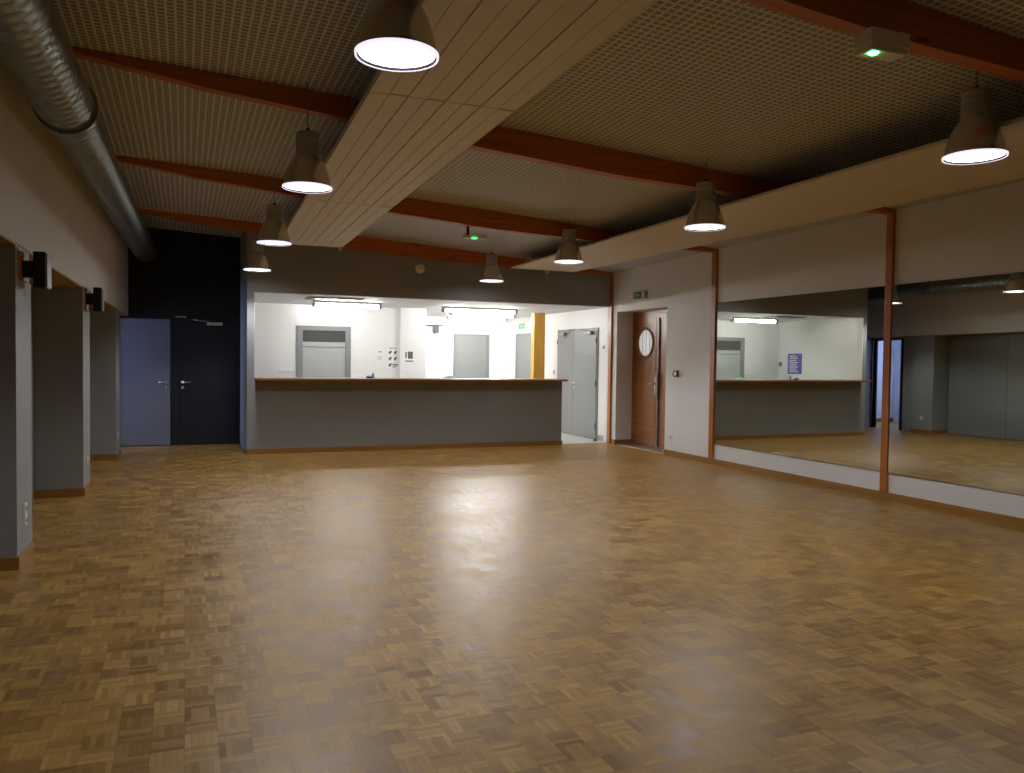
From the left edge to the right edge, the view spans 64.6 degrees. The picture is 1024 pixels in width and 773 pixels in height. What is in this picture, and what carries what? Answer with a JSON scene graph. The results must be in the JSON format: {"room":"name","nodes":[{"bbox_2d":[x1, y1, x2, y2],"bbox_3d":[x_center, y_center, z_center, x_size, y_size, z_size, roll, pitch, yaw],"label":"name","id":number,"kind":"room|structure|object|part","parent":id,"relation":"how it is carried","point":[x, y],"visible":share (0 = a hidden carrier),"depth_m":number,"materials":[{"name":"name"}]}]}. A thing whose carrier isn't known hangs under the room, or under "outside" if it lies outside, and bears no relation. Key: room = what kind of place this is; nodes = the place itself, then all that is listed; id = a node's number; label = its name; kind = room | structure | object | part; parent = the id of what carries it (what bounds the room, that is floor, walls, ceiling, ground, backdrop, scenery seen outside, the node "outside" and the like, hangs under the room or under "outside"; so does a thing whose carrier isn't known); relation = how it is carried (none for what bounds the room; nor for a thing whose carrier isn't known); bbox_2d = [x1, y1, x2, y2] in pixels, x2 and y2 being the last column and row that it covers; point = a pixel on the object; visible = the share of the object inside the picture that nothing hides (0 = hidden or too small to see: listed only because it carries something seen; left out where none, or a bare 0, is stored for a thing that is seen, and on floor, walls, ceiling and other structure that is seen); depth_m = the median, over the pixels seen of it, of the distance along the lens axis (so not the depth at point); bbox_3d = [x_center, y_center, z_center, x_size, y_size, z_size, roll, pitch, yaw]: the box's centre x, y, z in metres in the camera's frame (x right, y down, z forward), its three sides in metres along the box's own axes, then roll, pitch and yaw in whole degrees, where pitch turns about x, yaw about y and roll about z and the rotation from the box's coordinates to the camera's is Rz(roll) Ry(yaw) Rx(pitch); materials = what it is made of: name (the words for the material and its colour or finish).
{"room":"community hall","nodes":[
{"label":"community hall","id":0,"kind":"room"},
{"bbox_2d":[0,59,127,314],"bbox_3d":[-3.160,-1.647,4.285,0.500,1.661,18.440,0,2,-20],"label":"wall","id":1,"kind":"structure","parent":0,"point":[46,205],"depth_m":6.59,"materials":[{"name":"white paint"}]},
{"bbox_2d":[0,233,127,315],"bbox_3d":[-3.216,-0.929,4.197,0.656,0.249,18.274,0,2,-20],"label":"trim","id":2,"kind":"structure","parent":1,"relation":"attached to","point":[59,279],"depth_m":7.57,"materials":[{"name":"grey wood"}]},
{"bbox_2d":[128,227,239,318],"bbox_3d":[-5.706,-0.917,13.158,2.478,3.750,0.120,0,2,-22],"label":"wall","id":3,"kind":"structure","parent":0,"point":[190,274],"depth_m":13.22,"materials":[{"name":"black paint"}]},
{"bbox_2d":[120,318,169,445],"bbox_3d":[-5.921,-0.071,13.030,0.778,2.038,0.104,0,2,-22],"label":"door","id":4,"kind":"structure","parent":3,"relation":"in","point":[144,343],"depth_m":13.04,"materials":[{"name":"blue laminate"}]},
{"bbox_2d":[120,316,239,444],"bbox_3d":[-5.448,-0.086,13.274,1.902,2.090,0.115,0,2,-22],"label":"trim","id":5,"kind":"structure","parent":3,"relation":"attached to","point":[174,321],"depth_m":13.20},
{"bbox_2d":[175,316,238,443],"bbox_3d":[-5.023,-0.097,13.366,0.980,2.093,0.151,0,2,-22],"label":"door","id":6,"kind":"structure","parent":3,"relation":"in","point":[208,350],"depth_m":13.40,"materials":[{"name":"black paint"}]},
{"bbox_2d":[240,232,254,453],"bbox_3d":[-4.203,-0.887,12.838,0.105,3.750,1.600,0,2,-22],"label":"wall","id":7,"kind":"structure","parent":0,"point":[246,277],"depth_m":12.16,"materials":[{"name":"grey paint"}]},
{"bbox_2d":[254,292,254,376],"bbox_3d":[-3.880,-0.777,12.190,0.006,1.280,0.158,0,2,-22],"label":"trim","id":8,"kind":"structure","parent":7,"relation":"attached to","point":[254,292],"depth_m":12.12,"materials":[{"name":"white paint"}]},
{"bbox_2d":[255,303,425,377],"bbox_3d":[-3.375,-0.303,15.345,2.283,2.445,5.910,2,2,32],"label":"wall","id":9,"kind":"structure","parent":0,"point":[372,329],"depth_m":15.43,"materials":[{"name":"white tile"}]},
{"bbox_2d":[280,369,292,371],"bbox_3d":[-4.168,-0.296,14.968,0.215,0.039,0.017,0,2,-22],"label":"switch plate","id":10,"kind":"object","parent":9,"relation":"attached to","point":[281,370],"visible":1,"depth_m":14.96,"materials":[{"name":"white plastic"}]},
{"bbox_2d":[297,325,350,377],"bbox_3d":[-3.532,-0.105,15.215,0.990,2.053,0.050,0,2,-22],"label":"door","id":11,"kind":"structure","parent":9,"relation":"in","point":[315,359],"depth_m":15.19,"materials":[{"name":"grey paint"}]},
{"bbox_3d":[-3.525,-0.941,15.198,0.790,0.215,0.010,0,2,-22],"label":"transom pane","id":12,"kind":"part","parent":11,"relation":"part of","materials":[{"name":"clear glass"}]},
{"bbox_2d":[375,349,383,363],"bbox_3d":[-2.548,-0.577,15.617,0.175,0.272,0.004,0,2,-22],"label":"notice","id":13,"kind":"object","parent":9,"relation":"attached to","point":[379,354],"visible":1,"depth_m":15.61,"materials":[{"name":"white paper"}]},
{"bbox_2d":[387,347,398,367],"bbox_3d":[-2.308,-0.558,15.714,0.225,0.408,0.004,0,2,-22],"label":"notice","id":14,"kind":"object","parent":9,"relation":"attached to","point":[392,352],"visible":1,"depth_m":15.71,"materials":[{"name":"white paper"}]},
{"bbox_2d":[389,348,397,366],"bbox_3d":[-2.300,-0.562,15.716,0.187,0.376,0.002,0,2,-22],"label":"print","id":15,"kind":"object","parent":14,"relation":"attached to","point":[393,352],"depth_m":15.72},
{"bbox_2d":[404,351,413,362],"bbox_3d":[-1.996,-0.574,15.743,0.204,0.233,0.004,0,2,-22],"label":"notice","id":16,"kind":"object","parent":9,"relation":"attached to","point":[408,355],"visible":1,"depth_m":15.74,"materials":[{"name":"white paper"}]},
{"bbox_2d":[405,352,412,361],"bbox_3d":[-1.995,-0.580,15.741,0.163,0.198,0.002,0,2,-22],"label":"print","id":17,"kind":"object","parent":16,"relation":"attached to","point":[408,355],"depth_m":15.74},
{"bbox_2d":[254,380,561,448],"bbox_3d":[-1.533,0.457,13.184,5.105,1.110,0.150,0,2,-22],"label":"counter","id":18,"kind":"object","parent":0,"point":[287,414],"depth_m":13.01,"materials":[{"name":"grey paint"}]},
{"bbox_2d":[247,440,561,453],"bbox_3d":[-1.579,0.975,13.176,5.225,0.075,0.166,0,2,-22],"label":"baseboard","id":19,"kind":"structure","parent":18,"relation":"attached to","point":[527,443],"depth_m":12.99,"materials":[{"name":"wood"}]},
{"bbox_2d":[254,377,567,380],"bbox_3d":[-1.506,-0.113,13.077,5.054,0.034,0.610,0,2,-22],"label":"countertop","id":20,"kind":"structure","parent":18,"relation":"on","point":[255,378],"depth_m":12.70,"materials":[{"name":"brown wood"}]},
{"bbox_2d":[255,293,604,318],"bbox_3d":[-2.009,-1.566,15.887,6.421,0.080,5.345,0,2,-22],"label":"ceiling","id":21,"kind":"structure","parent":0,"point":[433,307],"depth_m":14.54,"materials":[{"name":"paint"}]},
{"bbox_2d":[304,296,363,300],"bbox_3d":[-2.947,-1.450,13.433,0.900,0.019,0.500,0,2,-22],"label":"fluorescent light","id":22,"kind":"object","parent":21,"relation":"in","point":[308,297],"visible":1,"depth_m":13.34,"materials":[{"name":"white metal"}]},
{"bbox_2d":[312,300,381,308],"bbox_3d":[-2.873,-1.427,14.132,1.200,0.106,0.100,0,2,-22],"label":"fluorescent light","id":23,"kind":"object","parent":21,"relation":"attached to","point":[314,302],"visible":1,"depth_m":14.09,"materials":[{"name":"white plastic"}]},
{"bbox_2d":[316,303,378,307],"bbox_3d":[-2.874,-1.414,14.133,1.100,0.068,0.068,0,2,-22],"label":"diffuser","id":24,"kind":"object","parent":23,"relation":"attached to","point":[352,305],"depth_m":14.13,"materials":[{"name":"white"}]},
{"bbox_2d":[446,314,507,320],"bbox_3d":[-0.761,-1.516,17.767,1.400,0.106,0.100,0,2,-22],"label":"fluorescent light","id":25,"kind":"object","parent":21,"relation":"attached to","point":[448,316],"visible":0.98,"depth_m":17.73,"materials":[{"name":"white plastic"}]},
{"bbox_2d":[450,316,504,319],"bbox_3d":[-0.761,-1.502,17.767,1.300,0.068,0.068,0,2,-22],"label":"diffuser","id":26,"kind":"object","parent":25,"relation":"attached to","point":[451,317],"depth_m":17.73,"materials":[{"name":"white"}]},
{"bbox_2d":[441,306,517,314],"bbox_3d":[-0.605,-1.435,15.297,1.500,0.106,0.100,0,2,-22],"label":"fluorescent light","id":27,"kind":"object","parent":21,"relation":"attached to","point":[443,308],"visible":1,"depth_m":15.25,"materials":[{"name":"white plastic"}]},
{"bbox_2d":[445,309,514,313],"bbox_3d":[-0.605,-1.422,15.297,1.400,0.068,0.068,0,2,-22],"label":"diffuser","id":28,"kind":"object","parent":27,"relation":"attached to","point":[496,311],"depth_m":15.30,"materials":[{"name":"white"}]},
{"bbox_2d":[450,312,515,317],"bbox_3d":[-0.590,-1.474,16.542,1.400,0.106,0.100,0,2,-22],"label":"fluorescent light","id":29,"kind":"object","parent":21,"relation":"attached to","point":[451,313],"visible":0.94,"depth_m":16.50,"materials":[{"name":"white plastic"}]},
{"bbox_2d":[254,234,610,306],"bbox_3d":[-1.046,-2.076,13.287,6.085,1.320,0.150,0,2,-22],"label":"wall","id":30,"kind":"structure","parent":0,"point":[295,269],"depth_m":12.97,"materials":[{"name":"grey paint"}]},
{"bbox_2d":[415,264,424,272],"bbox_3d":[-1.472,-1.893,13.013,0.150,0.150,0.052,0,2,-22],"label":"smoke detector","id":31,"kind":"object","parent":30,"relation":"attached to","point":[420,268],"visible":1,"depth_m":13.00,"materials":[{"name":"white plastic"}]},
{"bbox_2d":[0,432,1023,772],"bbox_3d":[0.104,1.236,7.750,9.200,0.060,22.200,0,2,-22],"label":"floor","id":32,"kind":"structure","parent":0,"point":[216,607],"depth_m":4.51,"materials":[{"name":"wood"}]},
{"bbox_2d":[0,244,34,570],"bbox_3d":[-3.636,0.136,5.572,0.528,2.181,0.528,0,2,-22],"label":"pillar","id":33,"kind":"structure","parent":32,"relation":"on","point":[17,546],"depth_m":5.44,"materials":[{"name":"grey paint"}]},
{"bbox_3d":[-3.649,1.183,5.606,0.528,0.085,0.528,0,2,-22],"label":"baseboard","id":34,"kind":"part","parent":33,"relation":"part of","materials":[{"name":"wood"}]},
{"bbox_2d":[24,502,27,525],"bbox_3d":[-3.414,0.895,5.690,0.013,0.154,0.076,0,2,-22],"label":"wall socket","id":35,"kind":"object","parent":33,"relation":"attached to","point":[25,504],"visible":1,"depth_m":5.66,"materials":[{"name":"white plastic"}]},
{"bbox_3d":[-3.415,0.856,5.688,0.010,0.076,0.076,0,2,-22],"label":"plate","id":36,"kind":"part","parent":35,"relation":"part of","materials":[{"name":"white plastic"}]},
{"bbox_3d":[-3.451,-0.847,5.729,0.028,0.212,0.181,0,2,-20],"label":"panel","id":37,"kind":"part","parent":33,"relation":"part of","materials":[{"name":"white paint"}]},
{"bbox_2d":[22,251,51,289],"bbox_3d":[-3.343,-0.814,5.699,0.155,0.250,0.200,0,2,-22],"label":"wall speaker","id":38,"kind":"object","parent":33,"relation":"attached to","point":[39,269],"visible":1,"depth_m":5.62,"materials":[{"name":"grey plastic"}]},
{"bbox_2d":[45,253,51,288],"bbox_3d":[-3.276,-0.814,5.726,0.012,0.230,0.188,0,2,-22],"label":"grille","id":39,"kind":"object","parent":38,"relation":"attached to","point":[48,281],"depth_m":5.69,"materials":[{"name":"grey plastic"}]},
{"bbox_2d":[31,285,33,498],"bbox_3d":[-4.373,0.085,6.926,0.040,2.158,2.526,0,2,-20],"label":"wall","id":40,"kind":"structure","parent":32,"relation":"on","point":[31,285],"depth_m":8.08,"materials":[{"name":"grey paint"}]},
{"bbox_2d":[32,285,91,498],"bbox_3d":[-4.710,0.051,8.448,0.528,2.141,0.528,0,2,-22],"label":"pillar","id":41,"kind":"structure","parent":32,"relation":"on","point":[61,315],"depth_m":8.23,"materials":[{"name":"grey paint"}]},
{"bbox_3d":[-4.723,1.078,8.481,0.528,0.085,0.528,0,2,-22],"label":"baseboard","id":42,"kind":"part","parent":41,"relation":"part of","materials":[{"name":"wood"}]},
{"bbox_2d":[86,287,103,311],"bbox_3d":[-4.427,-0.920,8.602,0.155,0.250,0.200,0,2,-22],"label":"wall speaker","id":43,"kind":"object","parent":41,"relation":"attached to","point":[96,299],"visible":1,"depth_m":8.52,"materials":[{"name":"grey plastic"}]},
{"bbox_2d":[101,289,103,310],"bbox_3d":[-4.361,-0.920,8.629,0.012,0.230,0.188,0,2,-22],"label":"grille","id":44,"kind":"object","parent":43,"relation":"attached to","point":[102,291],"depth_m":8.55,"materials":[{"name":"grey plastic"}]},
{"bbox_2d":[89,308,120,460],"bbox_3d":[-5.798,-0.036,11.361,0.528,2.101,0.528,0,2,-22],"label":"pillar","id":45,"kind":"structure","parent":32,"relation":"on","point":[105,325],"depth_m":11.17,"materials":[{"name":"grey paint"}]},
{"bbox_3d":[-5.811,0.972,11.393,0.528,0.085,0.528,0,2,-22],"label":"baseboard","id":46,"kind":"part","parent":45,"relation":"part of","materials":[{"name":"wood"}]},
{"bbox_2d":[531,313,544,378],"bbox_3d":[0.531,-0.298,16.796,0.250,2.443,0.150,0,2,-22],"label":"timber post","id":47,"kind":"object","parent":32,"relation":"on","point":[537,319],"visible":0.56,"depth_m":16.71,"materials":[{"name":"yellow wood"}]},
{"bbox_2d":[607,273,613,443],"bbox_3d":[1.748,-0.499,14.399,0.039,3.028,0.100,0,2,-22],"label":"timber post","id":48,"kind":"object","parent":32,"relation":"on","point":[610,332],"visible":1,"depth_m":14.38,"materials":[{"name":"wood"}]},
{"bbox_2d":[426,307,607,441],"bbox_3d":[-0.379,-0.303,16.552,2.900,2.445,5.260,0,2,-22],"label":"wall","id":49,"kind":"structure","parent":0,"point":[502,345],"depth_m":18.66,"materials":[{"name":"white paint"}]},
{"bbox_2d":[426,324,448,332],"bbox_3d":[-1.716,-1.323,18.608,0.560,0.200,0.140,0,2,-22],"label":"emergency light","id":50,"kind":"object","parent":49,"relation":"attached to","point":[438,328],"visible":0.98,"depth_m":18.62,"materials":[{"name":"white plastic"}]},
{"bbox_2d":[453,334,489,377],"bbox_3d":[-0.954,-0.196,19.005,0.870,2.060,0.050,0,2,-22],"label":"door","id":51,"kind":"structure","parent":49,"relation":"in","point":[471,351],"depth_m":18.98,"materials":[{"name":"grey paint"}]},
{"bbox_2d":[518,322,526,329],"bbox_3d":[0.235,-1.373,18.444,0.046,0.160,0.400,0,2,-22],"label":"exit sign","id":52,"kind":"object","parent":49,"relation":"attached to","point":[521,326],"visible":1,"depth_m":18.38,"materials":[{"name":"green plastic"}]},
{"bbox_2d":[515,333,530,377],"bbox_3d":[0.260,-0.166,18.402,0.030,2.070,0.920,0,2,-22],"label":"door","id":53,"kind":"structure","parent":49,"relation":"in","point":[523,341],"depth_m":18.39,"materials":[{"name":"grey paint"}]},
{"bbox_2d":[557,327,598,439],"bbox_3d":[1.199,-0.084,15.892,0.170,2.090,1.760,0,2,-22],"label":"door","id":54,"kind":"structure","parent":49,"relation":"in","point":[577,349],"depth_m":15.76,"materials":[{"name":"grey paint"}]},
{"bbox_2d":[52,0,1023,272],"bbox_3d":[0.772,-2.156,5.871,9.030,0.911,18.450,0,2,-22],"label":"ceiling","id":55,"kind":"structure","parent":0,"point":[738,87],"depth_m":6.25,"materials":[{"name":"wood"}]},
{"bbox_2d":[0,0,155,261],"bbox_3d":[-3.407,-2.096,6.529,0.392,0.760,13.804,0,2,-21],"label":"ventilation duct","id":56,"kind":"object","parent":55,"relation":"hanging from","point":[36,50],"visible":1,"depth_m":4.90,"materials":[{"name":"metal"}]},
{"bbox_2d":[243,214,270,271],"bbox_3d":[-3.577,-2.028,11.376,0.374,0.794,0.374,0,2,-22],"label":"pendant lamp","id":57,"kind":"object","parent":55,"relation":"hanging from","point":[256,261],"visible":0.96,"depth_m":11.29,"materials":[{"name":"grey metal"}]},
{"bbox_3d":[-3.581,-1.756,11.384,0.366,0.245,0.366,0,2,-22],"label":"lamp shade","id":58,"kind":"part","parent":57,"relation":"part of","materials":[{"name":"metal"}]},
{"bbox_3d":[-3.582,-1.649,11.388,0.340,0.006,0.340,0,2,-22],"label":"diffuser glass","id":59,"kind":"part","parent":57,"relation":"part of","materials":[{"name":"white"}]},
{"bbox_2d":[257,173,291,245],"bbox_3d":[-2.648,-1.983,9.023,0.374,0.782,0.374,0,2,-22],"label":"pendant lamp","id":60,"kind":"object","parent":55,"relation":"hanging from","point":[273,232],"visible":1,"depth_m":8.94,"materials":[{"name":"grey metal"}]},
{"bbox_3d":[-2.653,-1.609,9.035,0.340,0.006,0.340,0,2,-22],"label":"diffuser glass","id":61,"kind":"part","parent":60,"relation":"part of","materials":[{"name":"white"}]},
{"bbox_3d":[-2.651,-1.716,9.031,0.366,0.245,0.366,0,2,-22],"label":"lamp shade","id":62,"kind":"part","parent":60,"relation":"part of","materials":[{"name":"metal"}]},
{"bbox_3d":[-2.607,-1.868,8.949,0.080,0.045,0.015,0,2,-22],"label":"maker plate","id":63,"kind":"part","parent":60,"relation":"part of","materials":[{"name":"metal"}]},
{"bbox_2d":[282,83,331,193],"bbox_3d":[-1.560,-1.914,6.184,0.374,0.800,0.374,0,2,-22],"label":"pendant lamp","id":64,"kind":"object","parent":55,"relation":"hanging from","point":[306,172],"visible":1,"depth_m":6.10,"materials":[{"name":"grey metal"}]},
{"bbox_3d":[-1.564,-1.638,6.193,0.366,0.245,0.366,0,2,-22],"label":"lamp shade","id":65,"kind":"part","parent":64,"relation":"part of","materials":[{"name":"metal"}]},
{"bbox_3d":[-1.565,-1.531,6.196,0.340,0.006,0.340,0,2,-22],"label":"diffuser glass","id":66,"kind":"part","parent":64,"relation":"part of","materials":[{"name":"white"}]},
{"bbox_3d":[-1.557,-2.135,6.177,0.008,0.358,0.008,-1,3,-44],"label":"cord","id":67,"kind":"part","parent":64,"relation":"part of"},
{"bbox_3d":[-1.520,-1.790,6.111,0.080,0.045,0.015,0,2,-22],"label":"maker plate","id":68,"kind":"part","parent":64,"relation":"part of","materials":[{"name":"metal"}]},
{"bbox_2d":[138,208,611,274],"bbox_3d":[-1.887,-2.250,12.835,7.870,0.559,0.034,0,2,-22],"label":"ceiling beam","id":69,"kind":"structure","parent":55,"relation":"attached to","point":[378,245],"depth_m":12.82,"materials":[{"name":"wood"}]},
{"bbox_2d":[354,0,438,71],"bbox_3d":[-0.507,-1.860,3.590,0.374,0.791,0.374,0,2,-22],"label":"pendant lamp","id":70,"kind":"object","parent":55,"relation":"hanging from","point":[395,35],"visible":1,"depth_m":3.50,"materials":[{"name":"metal"}]},
{"bbox_3d":[-0.512,-1.482,3.602,0.340,0.006,0.340,0,2,-22],"label":"diffuser glass","id":71,"kind":"part","parent":70,"relation":"part of","materials":[{"name":"white"}]},
{"bbox_2d":[115,155,718,252],"bbox_3d":[-0.787,-2.192,10.053,7.987,0.560,0.110,0,2,-22],"label":"ceiling beam","id":72,"kind":"structure","parent":55,"relation":"attached to","point":[408,207],"depth_m":9.96,"materials":[{"name":"wood"}]},
{"bbox_2d":[462,226,486,239],"bbox_3d":[-0.472,-1.979,10.324,0.300,0.212,0.138,0,2,-22],"label":"emergency light","id":73,"kind":"object","parent":72,"relation":"attached to","point":[466,235],"visible":0.99,"depth_m":10.27,"materials":[{"name":"white plastic"}]},
{"bbox_2d":[286,0,655,250],"bbox_3d":[-0.199,-2.031,4.485,1.037,0.570,15.824,0,2,-21],"label":"ceiling panel","id":74,"kind":"object","parent":55,"relation":"hanging from","point":[495,56],"visible":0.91,"depth_m":5.07,"materials":[{"name":"beige paint"}]},
{"bbox_3d":[-2.347,-2.030,10.260,1.009,0.045,3.490,0,2,-22],"label":"panel","id":75,"kind":"part","parent":74,"relation":"part of","materials":[{"name":"beige paint"}]},
{"bbox_3d":[-1.083,-1.907,6.901,1.042,0.045,3.670,0,2,-22],"label":"panel","id":76,"kind":"part","parent":74,"relation":"part of","materials":[{"name":"beige paint"}]},
{"bbox_3d":[0.282,-1.774,3.272,1.082,0.045,4.065,0,2,-22],"label":"panel","id":77,"kind":"part","parent":74,"relation":"part of","materials":[{"name":"beige paint"}]},
{"bbox_2d":[71,46,895,214],"bbox_3d":[0.336,-2.129,7.164,8.069,0.565,0.110,0,2,-22],"label":"ceiling beam","id":78,"kind":"structure","parent":55,"relation":"attached to","point":[547,150],"depth_m":6.99,"materials":[{"name":"wood"}]},
{"bbox_2d":[480,252,502,282],"bbox_3d":[-0.320,-1.928,12.750,0.374,0.550,0.374,0,2,-22],"label":"pendant lamp","id":79,"kind":"object","parent":55,"relation":"hanging from","point":[491,273],"visible":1,"depth_m":12.66,"materials":[{"name":"grey metal"}]},
{"bbox_3d":[-0.322,-1.777,12.755,0.366,0.245,0.366,0,2,-22],"label":"lamp shade","id":80,"kind":"part","parent":79,"relation":"part of","materials":[{"name":"metal"}]},
{"bbox_2d":[554,221,582,263],"bbox_3d":[0.736,-1.871,10.459,0.374,0.540,0.374,0,2,-22],"label":"pendant lamp","id":81,"kind":"object","parent":55,"relation":"hanging from","point":[568,252],"visible":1,"depth_m":10.37,"materials":[{"name":"grey metal"}]},
{"bbox_3d":[0.734,-1.726,10.463,0.366,0.245,0.366,0,2,-22],"label":"lamp shade","id":82,"kind":"part","parent":81,"relation":"part of","materials":[{"name":"metal"}]},
{"bbox_3d":[0.732,-1.619,10.467,0.340,0.006,0.340,0,2,-22],"label":"diffuser glass","id":83,"kind":"part","parent":81,"relation":"part of","materials":[{"name":"white"}]},
{"bbox_2d":[684,162,725,231],"bbox_3d":[1.804,-1.780,7.548,0.374,0.609,0.374,0,2,-22],"label":"pendant lamp","id":84,"kind":"object","parent":55,"relation":"hanging from","point":[705,214],"visible":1,"depth_m":7.46,"materials":[{"name":"grey metal"}]},
{"bbox_3d":[1.800,-1.492,7.557,0.340,0.006,0.340,0,2,-22],"label":"diffuser glass","id":85,"kind":"part","parent":84,"relation":"part of","materials":[{"name":"white"}]},
{"bbox_3d":[1.801,-1.600,7.554,0.366,0.245,0.366,0,2,-22],"label":"lamp shade","id":86,"kind":"part","parent":84,"relation":"part of","materials":[{"name":"metal"}]},
{"bbox_3d":[1.845,-1.752,7.472,0.080,0.045,0.015,0,2,-22],"label":"maker plate","id":87,"kind":"part","parent":84,"relation":"part of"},
{"bbox_2d":[511,116,1023,272],"bbox_3d":[3.462,-1.829,6.112,1.711,0.487,16.060,0,2,-22],"label":"ceiling soffit","id":88,"kind":"object","parent":55,"relation":"hanging from","point":[918,173],"visible":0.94,"depth_m":7.39,"materials":[{"name":"beige paint"}]},
{"bbox_2d":[741,0,1023,82],"bbox_3d":[1.530,-2.068,4.195,8.080,0.554,0.110,0,2,-22],"label":"ceiling beam","id":89,"kind":"structure","parent":55,"relation":"attached to","point":[936,35],"depth_m":4.44,"materials":[{"name":"wood"}]},
{"bbox_2d":[853,26,909,61],"bbox_3d":[1.933,-1.780,4.238,0.260,0.122,0.128,0,2,-22],"label":"emergency light","id":90,"kind":"object","parent":89,"relation":"attached to","point":[876,43],"visible":1,"depth_m":4.19,"materials":[{"name":"white plastic"}]},
{"bbox_2d":[942,70,1008,164],"bbox_3d":[2.960,-1.738,5.168,0.374,0.556,0.374,0,2,-22],"label":"pendant lamp","id":91,"kind":"object","parent":55,"relation":"hanging from","point":[977,138],"visible":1,"depth_m":5.09,"materials":[{"name":"grey metal"}]},
{"bbox_3d":[2.956,-1.477,5.176,0.340,0.006,0.340,0,2,-22],"label":"diffuser glass","id":92,"kind":"part","parent":91,"relation":"part of","materials":[{"name":"white"}]},
{"bbox_3d":[2.958,-1.585,5.173,0.366,0.245,0.366,0,2,-22],"label":"lamp shade","id":93,"kind":"part","parent":91,"relation":"part of","materials":[{"name":"metal"}]},
{"bbox_3d":[2.962,-1.959,5.161,0.008,0.114,0.008,1,2,0],"label":"cord","id":94,"kind":"part","parent":91,"relation":"part of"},
{"bbox_3d":[3.002,-1.736,5.090,0.080,0.045,0.015,0,2,-22],"label":"maker plate","id":95,"kind":"part","parent":91,"relation":"part of","materials":[{"name":"metal"}]},
{"bbox_2d":[605,181,1023,517],"bbox_3d":[5.085,-0.361,6.822,0.480,3.320,16.860,0,2,-22],"label":"wall","id":96,"kind":"structure","parent":0,"point":[979,233],"depth_m":9.83,"materials":[{"name":"white paint"}]},
{"bbox_2d":[617,443,662,453],"bbox_3d":[2.306,1.041,13.618,0.380,0.014,1.580,0,2,-22],"label":"threshold","id":97,"kind":"object","parent":96,"relation":"attached to","point":[632,445],"depth_m":13.69,"materials":[{"name":"metal"}]},
{"bbox_2d":[633,291,646,299],"bbox_3d":[2.124,-1.515,13.439,0.052,0.120,0.380,0,2,-22],"label":"exit sign","id":98,"kind":"object","parent":96,"relation":"attached to","point":[641,294],"visible":1,"depth_m":13.40,"materials":[{"name":"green plastic"}]},
{"bbox_2d":[633,313,657,446],"bbox_3d":[2.289,-0.111,13.954,0.110,2.255,0.755,0,2,-22],"label":"door","id":99,"kind":"structure","parent":96,"relation":"in","point":[645,359],"depth_m":13.95,"materials":[{"name":"brown wood"}]},
{"bbox_2d":[631,309,666,442],"bbox_3d":[2.460,-0.116,13.638,0.080,2.330,1.580,0,2,-22],"label":"trim","id":100,"kind":"structure","parent":96,"relation":"attached to","point":[664,310],"depth_m":14.31,"materials":[{"name":"brown wood"}]},
{"bbox_2d":[655,313,666,448],"bbox_3d":[2.564,-0.086,13.268,0.105,2.255,0.705,0,2,-22],"label":"door","id":101,"kind":"structure","parent":96,"relation":"in","point":[660,376],"depth_m":13.47,"materials":[{"name":"brown wood"}]},
{"bbox_2d":[672,370,678,376],"bbox_3d":[2.514,-0.199,12.493,0.038,0.100,0.155,0,2,-22],"label":"button","id":102,"kind":"object","parent":96,"relation":"attached to","point":[675,373],"visible":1,"depth_m":12.45,"materials":[{"name":"red plastic"}]},
{"bbox_2d":[708,252,717,458],"bbox_3d":[2.881,-0.439,11.594,0.039,2.942,0.100,0,2,-22],"label":"timber post","id":103,"kind":"object","parent":96,"relation":"attached to","point":[714,289],"visible":1,"depth_m":11.58,"materials":[{"name":"wood"}]},
{"bbox_2d":[714,295,790,455],"bbox_3d":[3.190,-0.157,10.851,0.012,2.019,1.521,0,2,-22],"label":"wall mirror","id":104,"kind":"object","parent":96,"relation":"attached to","point":[753,335],"visible":1,"depth_m":10.80,"materials":[{"name":"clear mirror"}]},
{"bbox_3d":[3.180,0.849,10.881,0.008,0.006,1.515,0,2,-22],"label":"edge rail","id":105,"kind":"part","parent":104,"relation":"part of","materials":[{"name":"grey plastic"}]},
{"bbox_2d":[610,439,1023,527],"bbox_3d":[5.021,1.258,6.770,0.356,0.085,16.700,0,2,-22],"label":"baseboard","id":106,"kind":"structure","parent":96,"relation":"attached to","point":[953,509],"depth_m":9.05,"materials":[{"name":"wood"}]},
{"bbox_2d":[787,286,884,471],"bbox_3d":[3.749,-0.105,9.460,0.018,2.019,1.471,0,2,-22],"label":"wall mirror","id":107,"kind":"object","parent":96,"relation":"attached to","point":[837,337],"visible":1,"depth_m":9.38,"materials":[{"name":"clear mirror"}]},
{"bbox_3d":[3.742,0.900,9.491,0.008,0.006,1.465,0,2,-22],"label":"edge rail","id":108,"kind":"part","parent":107,"relation":"part of","materials":[{"name":"grey plastic"}]},
{"bbox_2d":[879,214,895,491],"bbox_3d":[4.044,-0.353,8.716,0.039,2.982,0.090,0,2,-22],"label":"timber post","id":109,"kind":"object","parent":96,"relation":"attached to","point":[891,218],"visible":1,"depth_m":8.70,"materials":[{"name":"wood"}]},
{"bbox_2d":[888,272,1023,494],"bbox_3d":[4.339,-0.051,7.995,0.021,2.019,1.481,0,2,-22],"label":"wall mirror","id":110,"kind":"object","parent":96,"relation":"attached to","point":[957,387],"visible":1,"depth_m":7.90,"materials":[{"name":"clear mirror"}]},
{"bbox_3d":[4.334,0.955,8.027,0.008,0.006,1.475,0,2,-22],"label":"edge rail","id":111,"kind":"part","parent":110,"relation":"part of","materials":[{"name":"grey plastic"}]},
{"bbox_3d":[4.359,-1.059,7.963,0.008,0.003,1.475,0,2,-22],"label":"edge rail","id":112,"kind":"part","parent":110,"relation":"part of","materials":[{"name":"grey plastic"}]},
{"bbox_2d":[1020,391,1023,494],"bbox_3d":[4.924,0.002,6.544,0.023,2.019,1.641,0,2,-22],"label":"wall mirror","id":113,"kind":"object","parent":96,"relation":"attached to","point":[1022,452],"visible":1,"depth_m":7.31,"materials":[{"name":"white mirror"}]}
]}

